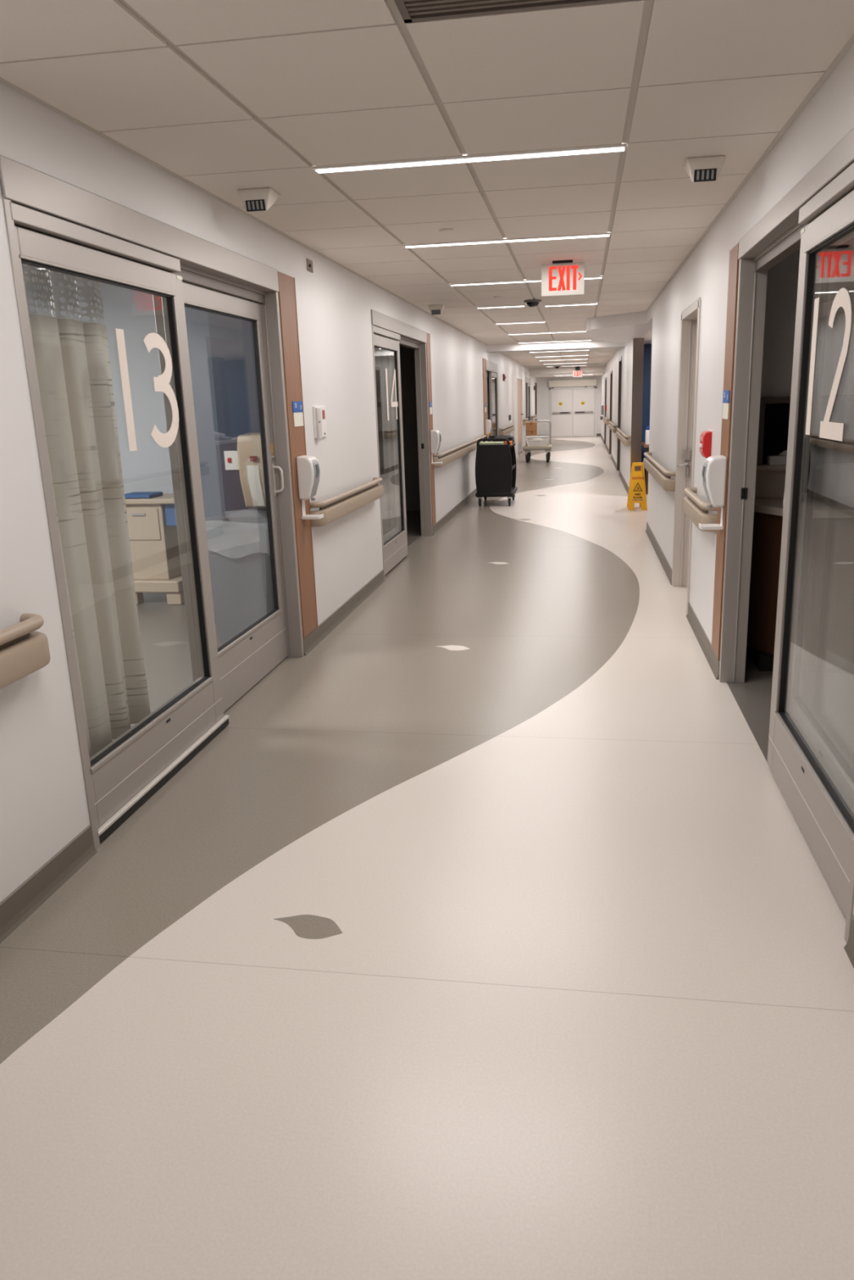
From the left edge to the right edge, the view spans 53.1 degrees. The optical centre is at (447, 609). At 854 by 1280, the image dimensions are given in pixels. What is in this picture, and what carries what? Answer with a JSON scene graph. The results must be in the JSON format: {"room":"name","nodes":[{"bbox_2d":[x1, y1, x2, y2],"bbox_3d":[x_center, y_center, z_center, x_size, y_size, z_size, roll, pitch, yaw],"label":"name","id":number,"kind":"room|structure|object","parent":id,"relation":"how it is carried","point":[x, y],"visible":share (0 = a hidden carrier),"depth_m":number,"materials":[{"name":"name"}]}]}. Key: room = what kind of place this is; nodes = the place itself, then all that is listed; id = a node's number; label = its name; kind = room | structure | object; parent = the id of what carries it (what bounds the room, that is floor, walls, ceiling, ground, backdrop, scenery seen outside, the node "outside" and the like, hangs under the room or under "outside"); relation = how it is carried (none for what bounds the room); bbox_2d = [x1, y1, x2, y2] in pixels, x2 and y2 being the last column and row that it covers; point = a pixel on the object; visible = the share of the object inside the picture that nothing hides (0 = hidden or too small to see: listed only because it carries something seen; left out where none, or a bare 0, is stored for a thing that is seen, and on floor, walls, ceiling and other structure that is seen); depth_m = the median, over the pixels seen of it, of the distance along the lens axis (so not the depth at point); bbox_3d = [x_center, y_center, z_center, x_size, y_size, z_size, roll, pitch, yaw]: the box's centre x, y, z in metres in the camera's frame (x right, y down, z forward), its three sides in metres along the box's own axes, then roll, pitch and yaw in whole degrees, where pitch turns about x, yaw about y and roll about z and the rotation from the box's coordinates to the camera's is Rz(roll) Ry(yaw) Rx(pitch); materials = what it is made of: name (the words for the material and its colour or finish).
{"room":"hospital interior","nodes":[
{"label":"hospital interior","id":0,"kind":"room"},
{"bbox_2d":[22,263,83,282],"bbox_3d":[-2.050,-3.353,9.493,3.494,0.060,18.800,0,14,9],"label":"ceiling","id":1,"kind":"structure","parent":0,"point":[25,278],"depth_m":6.73,"materials":[{"name":"tile"}]},
{"bbox_2d":[21,263,151,757],"bbox_3d":[-1.468,-0.544,3.065,0.116,2.380,1.701,0,14,9],"label":"privacy curtain","id":2,"kind":"object","parent":1,"relation":"hanging from","point":[72,356],"visible":0.49,"depth_m":3.38,"materials":[{"name":"white fabric"}]},
{"bbox_2d":[184,306,226,623],"bbox_3d":[-1.319,-1.125,5.680,0.839,2.500,0.120,0,14,9],"label":"wall","id":3,"kind":"structure","parent":0,"point":[197,321],"depth_m":5.62,"materials":[{"name":"blue"}]},
{"bbox_2d":[207,311,266,517],"bbox_3d":[-1.210,-1.109,5.601,0.599,2.500,0.008,0,14,9],"label":"wall panel","id":4,"kind":"object","parent":3,"relation":"attached to","point":[231,339],"visible":0.07,"depth_m":5.55,"materials":[{"name":"blue"}]},
{"bbox_2d":[223,450,239,470],"bbox_3d":[-1.413,-0.984,5.649,0.125,0.125,0.019,0,14,9],"label":"outlet plate","id":5,"kind":"object","parent":4,"relation":"attached to","point":[231,460],"visible":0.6,"depth_m":5.65,"materials":[{"name":"white plastic"}]},
{"bbox_2d":[236,432,266,507],"bbox_3d":[-1.172,-0.894,5.527,0.300,0.483,0.220,0,14,9],"label":"dispenser","id":6,"kind":"object","parent":4,"relation":"attached to","point":[248,445],"visible":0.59,"depth_m":5.44,"materials":[{"name":"beige plastic"}]},
{"bbox_2d":[25,279,420,511],"bbox_3d":[-2.393,-1.562,7.387,3.489,2.600,13.800,0,14,9],"label":"wall","id":7,"kind":"structure","parent":0,"point":[147,468],"depth_m":7.12,"materials":[{"name":"grey paint"}]},
{"bbox_2d":[0,82,537,902],"bbox_3d":[0.542,-3.296,14.469,0.120,2.436,36.700,0,14,9],"label":"wall","id":8,"kind":"structure","parent":0,"point":[43,803],"depth_m":3.15,"materials":[{"name":"white paint"}]},
{"bbox_2d":[0,613,50,688],"bbox_3d":[-1.458,0.464,1.045,0.089,0.152,3.213,0,14,9],"label":"handrail","id":9,"kind":"object","parent":8,"relation":"attached to","point":[24,651],"visible":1,"depth_m":2.43,"materials":[{"name":"plastic"}]},
{"bbox_2d":[0,155,304,849],"bbox_3d":[-1.126,-0.505,3.793,0.130,2.180,2.310,0,14,9],"label":"door","id":10,"kind":"structure","parent":8,"relation":"in","point":[52,224],"depth_m":3.57,"materials":[{"name":"silver metal"}]},
{"bbox_2d":[0,444,525,943],"bbox_3d":[0.643,-2.162,14.736,0.016,0.102,36.700,0,14,9],"label":"baseboard","id":11,"kind":"structure","parent":8,"relation":"attached to","point":[30,895],"depth_m":2.77,"materials":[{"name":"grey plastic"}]},
{"bbox_2d":[277,271,318,638],"bbox_3d":[-0.872,-0.864,5.021,0.010,2.071,0.275,0,14,9],"label":"trim","id":12,"kind":"structure","parent":8,"relation":"attached to","point":[286,294],"depth_m":4.97,"materials":[{"name":"brown wood"}]},
{"bbox_2d":[292,401,303,426],"bbox_3d":[-0.870,-1.139,4.981,0.005,0.142,0.170,0,14,9],"label":"room sign","id":13,"kind":"object","parent":8,"relation":"attached to","point":[297,407],"visible":1,"depth_m":4.97,"materials":[{"name":"blue"}]},
{"bbox_2d":[306,257,313,273],"bbox_3d":[-0.836,-2.090,5.200,0.008,0.070,0.115,0,14,9],"label":"switch plate","id":14,"kind":"object","parent":8,"relation":"attached to","point":[308,263],"visible":1,"depth_m":5.20,"materials":[{"name":"silver metal"}]},
{"bbox_2d":[296,455,323,519],"bbox_3d":[-0.808,-0.721,5.055,0.112,0.369,0.144,0,14,9],"label":"dispenser","id":15,"kind":"object","parent":8,"relation":"attached to","point":[308,466],"visible":1,"depth_m":4.99,"materials":[{"name":"white plastic"}]},
{"bbox_2d":[301,499,323,519],"bbox_3d":[-0.804,-0.604,5.083,0.111,0.128,0.088,0,14,9],"label":"drip tray","id":16,"kind":"object","parent":15,"relation":"on","point":[304,516],"depth_m":5.08,"materials":[{"name":"white plastic"}]},
{"bbox_2d":[312,406,327,439],"bbox_3d":[-0.796,-1.182,5.412,0.035,0.203,0.230,0,14,9],"label":"wall phone","id":17,"kind":"object","parent":8,"relation":"attached to","point":[318,412],"visible":1,"depth_m":5.33,"materials":[{"name":"white plastic"}]},
{"bbox_2d":[309,477,383,526],"bbox_3d":[-0.673,-0.784,6.055,0.089,0.152,1.718,0,14,9],"label":"handrail","id":18,"kind":"object","parent":8,"relation":"attached to","point":[334,508],"visible":0.98,"depth_m":5.76,"materials":[{"name":"plastic"}]},
{"bbox_2d":[370,309,432,579],"bbox_3d":[-0.440,-1.595,8.170,0.130,2.180,2.455,0,14,9],"label":"door","id":19,"kind":"structure","parent":8,"relation":"in","point":[388,333],"depth_m":8.05,"materials":[{"name":"silver metal"}]},
{"bbox_2d":[0,34,853,345],"bbox_3d":[0.417,-2.316,5.560,2.370,0.004,19.100,0,14,9],"label":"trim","id":20,"kind":"structure","parent":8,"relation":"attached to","point":[849,44],"depth_m":3.27,"materials":[{"name":"beige metal"}]},
{"bbox_2d":[429,401,431,414],"bbox_3d":[-0.181,-2.209,9.378,0.005,0.135,0.155,0,14,9],"label":"room sign","id":21,"kind":"object","parent":8,"relation":"attached to","point":[430,402],"visible":1,"depth_m":9.36,"materials":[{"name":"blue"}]},
{"bbox_2d":[426,333,435,526],"bbox_3d":[-0.181,-1.963,9.437,0.010,2.071,0.210,0,14,9],"label":"trim","id":22,"kind":"structure","parent":8,"relation":"attached to","point":[428,335],"depth_m":9.39,"materials":[{"name":"brown wood"}]},
{"bbox_2d":[430,430,442,464],"bbox_3d":[-0.121,-1.794,9.444,0.112,0.369,0.144,0,14,9],"label":"dispenser","id":23,"kind":"object","parent":8,"relation":"attached to","point":[435,435],"visible":1,"depth_m":9.37,"materials":[{"name":"white plastic"}]},
{"bbox_2d":[431,453,442,464],"bbox_3d":[-0.117,-1.677,9.472,0.111,0.128,0.088,0,14,9],"label":"drip tray","id":24,"kind":"object","parent":23,"relation":"on","point":[433,463],"depth_m":9.45,"materials":[{"name":"white plastic"}]},
{"bbox_2d":[433,435,486,467],"bbox_3d":[0.256,-2.261,11.989,0.089,0.152,4.908,0,14,9],"label":"handrail","id":25,"kind":"object","parent":8,"relation":"attached to","point":[450,455],"visible":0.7,"depth_m":10.82,"materials":[{"name":"plastic"}]},
{"bbox_2d":[482,358,487,441],"bbox_3d":[0.656,-3.276,14.780,0.010,2.036,0.440,0,14,9],"label":"trim","id":26,"kind":"structure","parent":8,"relation":"attached to","point":[484,375],"depth_m":14.61,"materials":[{"name":"brown wood"}]},
{"bbox_2d":[484,419,492,435],"bbox_3d":[0.716,-3.151,14.801,0.109,0.263,0.144,0,14,9],"label":"dispenser","id":27,"kind":"object","parent":8,"relation":"attached to","point":[488,424],"visible":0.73,"depth_m":14.73,"materials":[{"name":"white plastic"}]},
{"bbox_2d":[485,360,498,441],"bbox_3d":[0.795,-3.535,16.064,0.128,2.130,2.150,0,14,9],"label":"door","id":28,"kind":"structure","parent":8,"relation":"in","point":[491,369],"depth_m":16.21,"materials":[{"name":"silver metal"}]},
{"bbox_2d":[498,423,514,435],"bbox_3d":[1.319,-3.950,18.771,0.089,0.152,3.168,0,14,9],"label":"handrail","id":29,"kind":"object","parent":8,"relation":"attached to","point":[505,430],"visible":0.96,"depth_m":18.11,"materials":[{"name":"plastic"}]},
{"bbox_2d":[511,375,517,458],"bbox_3d":[1.669,-4.736,21.127,0.050,2.010,1.100,0,14,9],"label":"wall","id":30,"kind":"structure","parent":8,"relation":"attached to","point":[514,380],"depth_m":20.90,"materials":[{"name":"white paint"}]},
{"bbox_2d":[515,374,523,454],"bbox_3d":[1.888,-5.193,22.907,0.170,2.040,2.400,0,14,9],"label":"door","id":31,"kind":"structure","parent":8,"relation":"in","point":[520,414],"depth_m":23.44,"materials":[{"name":"white paint"}]},
{"bbox_2d":[525,377,530,435],"bbox_3d":[2.467,-6.168,26.743,0.128,2.080,2.400,0,14,9],"label":"door","id":32,"kind":"structure","parent":8,"relation":"in","point":[527,380],"depth_m":27.20,"materials":[{"name":"silver metal"}]},
{"bbox_2d":[534,382,537,420],"bbox_3d":[3.182,-7.264,31.309,0.128,2.000,1.300,0,14,9],"label":"door","id":33,"kind":"structure","parent":8,"relation":"in","point":[535,384],"depth_m":31.70,"materials":[{"name":"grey metal"}]},
{"bbox_2d":[0,436,853,1279],"bbox_3d":[2.112,-2.042,14.536,10.300,0.121,36.700,0,14,9],"label":"floor","id":34,"kind":"structure","parent":0,"point":[488,933],"depth_m":2.28,"materials":[{"name":"beige plastic"}]},
{"bbox_2d":[124,493,184,604],"bbox_3d":[-2.276,-0.476,6.690,0.570,0.815,0.420,0,14,9],"label":"base cabinet","id":35,"kind":"object","parent":34,"relation":"on","point":[154,545],"visible":0.5,"depth_m":6.54,"materials":[{"name":"beige laminate"}]},
{"bbox_2d":[124,491,162,498],"bbox_3d":[-2.345,-0.875,6.550,0.250,0.029,0.220,0,14,9],"label":"folded cloth","id":36,"kind":"object","parent":35,"relation":"on","point":[154,494],"visible":0.8,"depth_m":6.46,"materials":[{"name":"blue fabric"}]},
{"bbox_2d":[164,503,177,526],"bbox_3d":[-2.076,-0.739,6.562,0.100,0.175,0.200,0,14,9],"label":"tub","id":37,"kind":"object","parent":35,"relation":"hanging from","point":[170,512],"visible":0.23,"depth_m":6.47,"materials":[{"name":"blue plastic"}]},
{"bbox_2d":[205,517,274,643],"bbox_3d":[-1.280,-0.212,5.521,0.473,0.800,0.513,0,14,9],"label":"waste bin","id":38,"kind":"object","parent":34,"relation":"on","point":[238,548],"visible":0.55,"depth_m":5.32,"materials":[{"name":"grey plastic"}]},
{"bbox_2d":[475,435,517,506],"bbox_3d":[0.709,-2.000,12.290,0.527,0.943,0.850,0,14,9],"label":"utility cart","id":39,"kind":"object","parent":34,"relation":"on","point":[495,469],"visible":0.97,"depth_m":11.89,"materials":[{"name":"black plastic"}]},
{"bbox_2d":[479,441,503,444],"bbox_3d":[0.623,-2.322,12.020,0.320,0.052,0.320,0,14,9],"label":"paper stack","id":40,"kind":"object","parent":39,"relation":"on","point":[483,442],"visible":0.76,"depth_m":11.88,"materials":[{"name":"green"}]},
{"bbox_2d":[475,486,517,497],"bbox_3d":[0.718,-1.701,12.363,0.527,0.060,0.850,0,14,9],"label":"shelf","id":41,"kind":"object","parent":39,"relation":"attached to","point":[480,493],"depth_m":11.96,"materials":[{"name":"black plastic"}]},
{"bbox_2d":[493,435,513,444],"bbox_3d":[0.812,-2.440,12.357,0.270,0.109,0.320,0,14,9],"label":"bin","id":42,"kind":"object","parent":39,"relation":"on","point":[509,437],"visible":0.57,"depth_m":12.21,"materials":[{"name":"black plastic"}]},
{"bbox_2d":[523,420,552,462],"bbox_3d":[2.140,-3.967,20.172,0.659,0.938,0.863,0,14,9],"label":"trolley","id":43,"kind":"object","parent":34,"relation":"on","point":[548,447],"visible":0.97,"depth_m":19.89,"materials":[{"name":"silver"}]},
{"bbox_2d":[524,435,549,446],"bbox_3d":[2.098,-3.929,19.957,0.543,0.229,0.373,0,14,9],"label":"laundry basket","id":44,"kind":"object","parent":43,"relation":"on","point":[532,443],"visible":0.98,"depth_m":19.82,"materials":[{"name":"white plastic"}]},
{"bbox_3d":[2.008,-4.010,20.352,0.255,0.204,0.331,0,14,9],"label":"cardboard box","id":45,"kind":"object","parent":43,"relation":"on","visible":0},
{"bbox_2d":[527,430,537,435],"bbox_3d":[2.015,-4.177,20.309,0.220,0.139,0.331,0,14,9],"label":"cardboard box","id":46,"kind":"object","parent":45,"relation":"on","point":[529,433],"visible":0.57,"depth_m":20.15,"materials":[{"name":"brown cardboard"}]},
{"bbox_2d":[525,422,537,431],"bbox_3d":[1.995,-4.335,20.252,0.255,0.194,0.331,0,14,9],"label":"cardboard box","id":47,"kind":"object","parent":46,"relation":"on","point":[530,426],"visible":1,"depth_m":20.10,"materials":[{"name":"brown cardboard"}]},
{"bbox_2d":[626,462,647,510],"bbox_3d":[2.509,-1.634,11.292,0.248,0.605,0.346,0,14,9],"label":"sign","id":48,"kind":"object","parent":34,"relation":"on","point":[637,489],"visible":0.93,"depth_m":11.20,"materials":[{"name":"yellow plastic"}]},
{"bbox_2d":[641,442,648,494],"bbox_3d":[3.667,-2.165,13.037,1.370,0.740,0.750,0,14,9],"label":"desk","id":49,"kind":"object","parent":34,"relation":"on","point":[646,446],"visible":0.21,"depth_m":12.93,"materials":[{"name":"brown wood"}]},
{"bbox_2d":[641,442,648,448],"bbox_3d":[3.657,-2.505,12.954,1.370,0.040,0.750,0,14,9],"label":"countertop","id":50,"kind":"structure","parent":49,"relation":"on","point":[643,444],"depth_m":12.70,"materials":[{"name":"brown wood"}]},
{"bbox_2d":[644,426,649,444],"bbox_3d":[3.013,-2.608,12.805,0.091,0.266,0.120,0,14,9],"label":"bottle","id":51,"kind":"object","parent":49,"relation":"on","point":[646,431],"visible":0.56,"depth_m":12.76,"materials":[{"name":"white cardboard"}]},
{"bbox_2d":[746,462,853,672],"bbox_3d":[2.269,-0.259,4.520,1.300,1.162,0.558,0,14,9],"label":"base cabinet","id":52,"kind":"object","parent":34,"relation":"on","point":[828,628],"depth_m":4.47,"materials":[{"name":"brown wood"}]},
{"bbox_2d":[767,450,786,465],"bbox_3d":[1.849,-0.832,4.684,0.170,0.078,0.060,0,14,9],"label":"tissue box","id":53,"kind":"object","parent":52,"relation":"on","point":[780,460],"visible":0.52,"depth_m":4.67,"materials":[{"name":"cardboard"}]},
{"bbox_2d":[754,497,853,518],"bbox_3d":[2.261,-0.535,4.452,1.300,0.040,0.558,0,14,9],"label":"countertop","id":54,"kind":"structure","parent":52,"relation":"on","point":[829,507],"depth_m":4.42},
{"bbox_2d":[0,0,853,368],"bbox_3d":[1.730,-4.437,13.945,2.370,0.060,36.804,0,14,9],"label":"ceiling","id":55,"kind":"structure","parent":0,"point":[226,96],"depth_m":2.82,"materials":[{"name":"beige"}]},
{"bbox_2d":[236,187,280,212],"bbox_3d":[-0.831,-1.803,3.792,0.155,0.089,0.144,0,14,9],"label":"ceiling sensor","id":56,"kind":"object","parent":55,"relation":"attached to","point":[262,199],"visible":1,"depth_m":3.73,"materials":[{"name":"beige plastic"}]},
{"bbox_2d":[427,304,444,315],"bbox_3d":[-0.105,-2.981,8.524,0.155,0.089,0.144,0,14,9],"label":"ceiling sensor","id":57,"kind":"object","parent":55,"relation":"attached to","point":[434,309],"visible":1,"depth_m":8.46,"materials":[{"name":"beige plastic"}]},
{"bbox_2d":[439,228,453,233],"bbox_3d":[-0.004,-2.099,4.742,0.084,0.012,0.084,0,14,9],"label":"sprinkler","id":58,"kind":"object","parent":55,"relation":"attached to","point":[442,230],"visible":1,"depth_m":4.72,"materials":[{"name":"beige plastic"}]},
{"bbox_2d":[312,143,626,173],"bbox_3d":[0.074,-1.771,3.368,1.231,0.010,0.082,0,14,9],"label":"recessed light","id":59,"kind":"object","parent":55,"relation":"in","point":[616,149],"visible":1,"depth_m":3.35,"materials":[{"name":"white plastic"}]},
{"bbox_2d":[449,280,541,286],"bbox_3d":[0.387,-2.649,6.922,0.739,0.010,0.138,0,14,9],"label":"recessed light","id":60,"kind":"object","parent":55,"relation":"in","point":[523,281],"depth_m":6.95,"materials":[{"name":"white plastic"}]},
{"bbox_2d":[476,305,524,308],"bbox_3d":[0.551,-3.113,8.801,0.492,0.010,0.082,0,14,9],"label":"recessed light","id":61,"kind":"object","parent":55,"relation":"in","point":[519,305],"visible":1,"depth_m":8.79,"materials":[{"name":"white plastic"}]},
{"bbox_2d":[403,232,610,248],"bbox_3d":[0.349,-2.208,5.123,1.231,0.010,0.082,0,14,9],"label":"recessed light","id":62,"kind":"object","parent":55,"relation":"in","point":[607,234],"visible":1,"depth_m":5.11,"materials":[{"name":"white plastic"}]},
{"bbox_2d":[393,0,639,23],"bbox_3d":[0.138,-1.395,1.802,0.586,0.011,0.600,0,14,9],"label":"ceiling vent","id":63,"kind":"object","parent":55,"relation":"in","point":[411,11],"visible":1,"depth_m":2.06,"materials":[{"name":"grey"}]},
{"bbox_2d":[495,321,545,324],"bbox_3d":[0.919,-3.595,10.729,0.622,0.010,0.082,0,14,9],"label":"recessed light","id":64,"kind":"object","parent":55,"relation":"in","point":[535,322],"visible":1,"depth_m":10.72,"materials":[{"name":"white plastic"}]},
{"bbox_2d":[524,299,541,307],"bbox_3d":[0.827,-2.968,8.304,0.170,0.064,0.170,0,14,9],"label":"dome camera","id":65,"kind":"object","parent":55,"relation":"attached to","point":[530,303],"visible":1,"depth_m":8.26,"materials":[{"name":"black plastic"}]},
{"bbox_2d":[507,331,586,334],"bbox_3d":[1.460,-4.049,12.522,1.137,0.010,0.082,0,14,9],"label":"recessed light","id":66,"kind":"object","parent":55,"relation":"in","point":[569,331],"visible":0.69,"depth_m":12.51,"materials":[{"name":"white plastic"}]},
{"bbox_2d":[518,339,591,343],"bbox_3d":[1.823,-4.550,14.530,1.231,0.010,0.082,0,14,9],"label":"recessed light","id":67,"kind":"object","parent":55,"relation":"in","point":[590,340],"visible":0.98,"depth_m":14.51,"materials":[{"name":"white plastic"}]},
{"bbox_2d":[486,340,625,352],"bbox_3d":[1.889,-4.604,14.960,2.370,0.116,0.430,0,14,9],"label":"ceiling beam","id":68,"kind":"structure","parent":55,"relation":"attached to","point":[590,344],"depth_m":14.78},
{"bbox_2d":[541,259,584,297],"bbox_3d":[0.805,-2.312,5.969,0.299,0.228,0.048,0,14,9],"label":"exit sign","id":69,"kind":"object","parent":55,"relation":"hanging from","point":[560,277],"visible":1,"depth_m":5.96,"materials":[{"name":"white plastic"}]},
{"bbox_2d":[544,302,597,306],"bbox_3d":[1.275,-3.135,8.802,0.542,0.010,0.082,0,14,9],"label":"recessed light","id":70,"kind":"object","parent":55,"relation":"in","point":[596,303],"visible":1,"depth_m":8.79,"materials":[{"name":"white plastic"}]},
{"bbox_2d":[545,304,589,306],"bbox_3d":[1.275,-3.130,8.804,0.530,0.001,0.042,0,14,9],"label":"diffuser","id":71,"kind":"object","parent":70,"relation":"attached to","point":[580,304],"depth_m":8.81,"materials":[{"name":"white plastic"}]},
{"bbox_2d":[573,366,582,377],"bbox_3d":[4.089,-7.460,26.845,0.300,0.326,0.048,0,14,9],"label":"exit sign","id":72,"kind":"object","parent":55,"relation":"hanging from","point":[577,373],"visible":0.99,"depth_m":26.85,"materials":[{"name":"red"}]},
{"bbox_2d":[584,275,602,279],"bbox_3d":[1.162,-2.642,6.799,0.135,0.010,0.142,0,14,9],"label":"recessed light","id":73,"kind":"object","parent":55,"relation":"in","point":[602,276],"depth_m":6.82,"materials":[{"name":"white plastic"}]},
{"bbox_2d":[586,311,647,342],"bbox_3d":[2.201,-3.749,11.475,0.674,0.142,3.630,0,14,9],"label":"ceiling","id":74,"kind":"structure","parent":55,"relation":"attached to","point":[624,327],"depth_m":10.29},
{"bbox_2d":[682,155,725,182],"bbox_3d":[1.049,-1.788,3.502,0.155,0.089,0.144,0,14,9],"label":"ceiling sensor","id":75,"kind":"object","parent":55,"relation":"attached to","point":[702,169],"visible":1,"depth_m":3.44,"materials":[{"name":"beige plastic"}]},
{"bbox_2d":[528,365,604,377],"bbox_3d":[4.138,-8.137,29.326,2.370,0.202,4.800,0,14,9],"label":"ceiling","id":76,"kind":"structure","parent":0,"point":[596,371],"depth_m":27.11,"materials":[{"name":"paint"}]},
{"bbox_2d":[537,375,601,437],"bbox_3d":[4.541,-7.687,31.955,2.610,2.436,0.150,0,14,9],"label":"wall","id":77,"kind":"structure","parent":0,"point":[543,408],"depth_m":31.92,"materials":[{"name":"white paint"}]},
{"bbox_2d":[548,379,596,437],"bbox_3d":[4.666,-7.475,31.843,1.772,2.070,0.130,0,14,9],"label":"door","id":78,"kind":"structure","parent":77,"relation":"in","point":[560,402],"depth_m":31.86,"materials":[{"name":"white paint"}]},
{"bbox_2d":[640,343,651,462],"bbox_3d":[4.708,-2.506,11.017,4.201,2.300,5.750,0,14,9],"label":"wall","id":79,"kind":"structure","parent":0,"point":[647,348],"depth_m":13.84,"materials":[{"name":"blue"}]},
{"bbox_2d":[642,328,652,344],"bbox_3d":[4.745,-3.752,11.352,4.151,0.060,7.000,0,14,9],"label":"ceiling","id":80,"kind":"structure","parent":0,"point":[647,337],"depth_m":12.11,"materials":[{"name":"paint"}]},
{"bbox_2d":[600,44,853,915],"bbox_3d":[3.015,-3.276,14.087,0.145,2.437,36.700,0,14,9],"label":"wall","id":81,"kind":"structure","parent":0,"point":[827,118],"depth_m":5.05,"materials":[{"name":"white paint"}]},
{"bbox_2d":[604,377,606,444],"bbox_3d":[4.831,-5.966,25.797,0.128,2.000,1.400,0,14,9],"label":"door","id":82,"kind":"structure","parent":81,"relation":"in","point":[606,377],"depth_m":26.32,"materials":[{"name":"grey metal"}]},
{"bbox_2d":[603,416,609,425],"bbox_3d":[4.377,-5.210,23.555,0.089,0.152,3.068,0,14,9],"label":"handrail","id":83,"kind":"object","parent":81,"relation":"attached to","point":[606,421],"visible":0.96,"depth_m":22.26,"materials":[{"name":"plastic"}]},
{"bbox_2d":[608,370,613,457],"bbox_3d":[4.102,-4.832,21.139,0.128,2.050,1.500,0,14,9],"label":"door","id":84,"kind":"structure","parent":81,"relation":"in","point":[611,376],"depth_m":21.72,"materials":[{"name":"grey metal"}]},
{"bbox_2d":[608,421,617,432],"bbox_3d":[3.610,-3.992,18.663,0.089,0.152,3.068,0,14,9],"label":"handrail","id":85,"kind":"object","parent":81,"relation":"attached to","point":[612,427],"visible":0.96,"depth_m":17.58,"materials":[{"name":"plastic"}]},
{"bbox_2d":[617,355,622,475],"bbox_3d":[3.364,-3.715,16.425,0.128,2.160,1.200,0,14,9],"label":"door","id":86,"kind":"structure","parent":81,"relation":"in","point":[620,357],"depth_m":16.86,"materials":[{"name":"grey metal"}]},
{"bbox_2d":[616,427,631,446],"bbox_3d":[2.904,-2.869,14.153,0.089,0.152,3.268,0,14,9],"label":"handrail","id":87,"kind":"object","parent":81,"relation":"attached to","point":[620,435],"visible":1,"depth_m":13.06,"materials":[{"name":"plastic"}]},
{"bbox_2d":[630,337,644,474],"bbox_3d":[2.758,-2.772,12.450,0.152,2.250,0.018,0,14,9],"label":"trim","id":88,"kind":"structure","parent":81,"relation":"attached to","point":[637,343],"depth_m":12.38,"materials":[{"name":"brown wood"}]},
{"bbox_2d":[643,452,675,491],"bbox_3d":[1.901,-1.275,7.750,0.089,0.152,2.458,0,14,9],"label":"handrail","id":89,"kind":"object","parent":81,"relation":"attached to","point":[660,474],"visible":0.98,"depth_m":7.08,"materials":[{"name":"plastic"}]},
{"bbox_2d":[671,297,701,614],"bbox_3d":[1.837,-1.091,5.997,0.357,2.100,1.180,0,14,9],"label":"door","id":90,"kind":"structure","parent":81,"relation":"in","point":[691,316],"depth_m":6.38,"materials":[{"name":"beige paint"}]},
{"bbox_2d":[682,487,717,532],"bbox_3d":[1.475,-0.597,5.030,0.089,0.152,0.928,0,14,9],"label":"handrail","id":91,"kind":"object","parent":81,"relation":"attached to","point":[693,506],"visible":0.88,"depth_m":4.79,"materials":[{"name":"plastic"}]},
{"bbox_2d":[698,429,713,457],"bbox_3d":[1.471,-0.940,4.878,0.056,0.160,0.180,0,14,9],"label":"fire alarm","id":92,"kind":"object","parent":81,"relation":"attached to","point":[705,445],"visible":0.99,"depth_m":4.81,"materials":[{"name":"red plastic"}]},
{"bbox_2d":[698,455,727,529],"bbox_3d":[1.352,-0.596,4.362,0.112,0.369,0.144,0,14,9],"label":"dispenser","id":93,"kind":"object","parent":81,"relation":"attached to","point":[714,468],"visible":1,"depth_m":4.29,"materials":[{"name":"white plastic"}]},
{"bbox_2d":[698,506,723,529],"bbox_3d":[1.355,-0.479,4.391,0.111,0.128,0.088,0,14,9],"label":"drip tray","id":94,"kind":"object","parent":93,"relation":"on","point":[702,526],"depth_m":4.37,"materials":[{"name":"white plastic"}]},
{"bbox_2d":[711,242,739,660],"bbox_3d":[1.412,-0.754,4.357,0.010,2.041,0.255,0,14,9],"label":"trim","id":95,"kind":"structure","parent":81,"relation":"attached to","point":[733,274],"depth_m":4.29,"materials":[{"name":"brown wood"}]},
{"bbox_2d":[722,390,729,419],"bbox_3d":[1.399,-1.028,4.296,0.005,0.140,0.175,0,14,9],"label":"room sign","id":96,"kind":"object","parent":81,"relation":"attached to","point":[726,398],"visible":1,"depth_m":4.28,"materials":[{"name":"blue"}]},
{"bbox_2d":[600,434,853,968],"bbox_3d":[2.970,-2.143,14.376,0.016,0.102,36.700,0,14,9],"label":"baseboard","id":97,"kind":"structure","parent":81,"relation":"attached to","point":[700,635],"depth_m":5.24,"materials":[{"name":"grey plastic"}]},
{"bbox_2d":[719,128,853,942],"bbox_3d":[1.282,-0.401,3.137,0.130,2.150,2.265,0,14,9],"label":"door","id":98,"kind":"structure","parent":81,"relation":"in","point":[815,217],"depth_m":3.08,"materials":[{"name":"silver metal"}]},
{"bbox_2d":[760,244,853,463],"bbox_3d":[2.954,-0.185,1.102,3.801,2.600,7.190,0,14,9],"label":"wall","id":99,"kind":"structure","parent":0,"point":[783,277],"depth_m":4.56,"materials":[{"name":"grey paint"}]},
{"bbox_2d":[755,462,853,498],"bbox_3d":[2.293,-0.701,4.651,1.300,0.185,0.088,0,14,9],"label":"backsplash","id":100,"kind":"structure","parent":99,"relation":"attached to","point":[832,480],"depth_m":4.71,"materials":[{"name":"grey"}]},
{"bbox_2d":[756,394,853,464],"bbox_3d":[2.173,-0.976,4.630,0.935,0.363,0.033,0,14,9],"label":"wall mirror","id":101,"kind":"object","parent":99,"relation":"attached to","point":[774,415],"visible":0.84,"depth_m":4.66,"materials":[{"name":"glass"}]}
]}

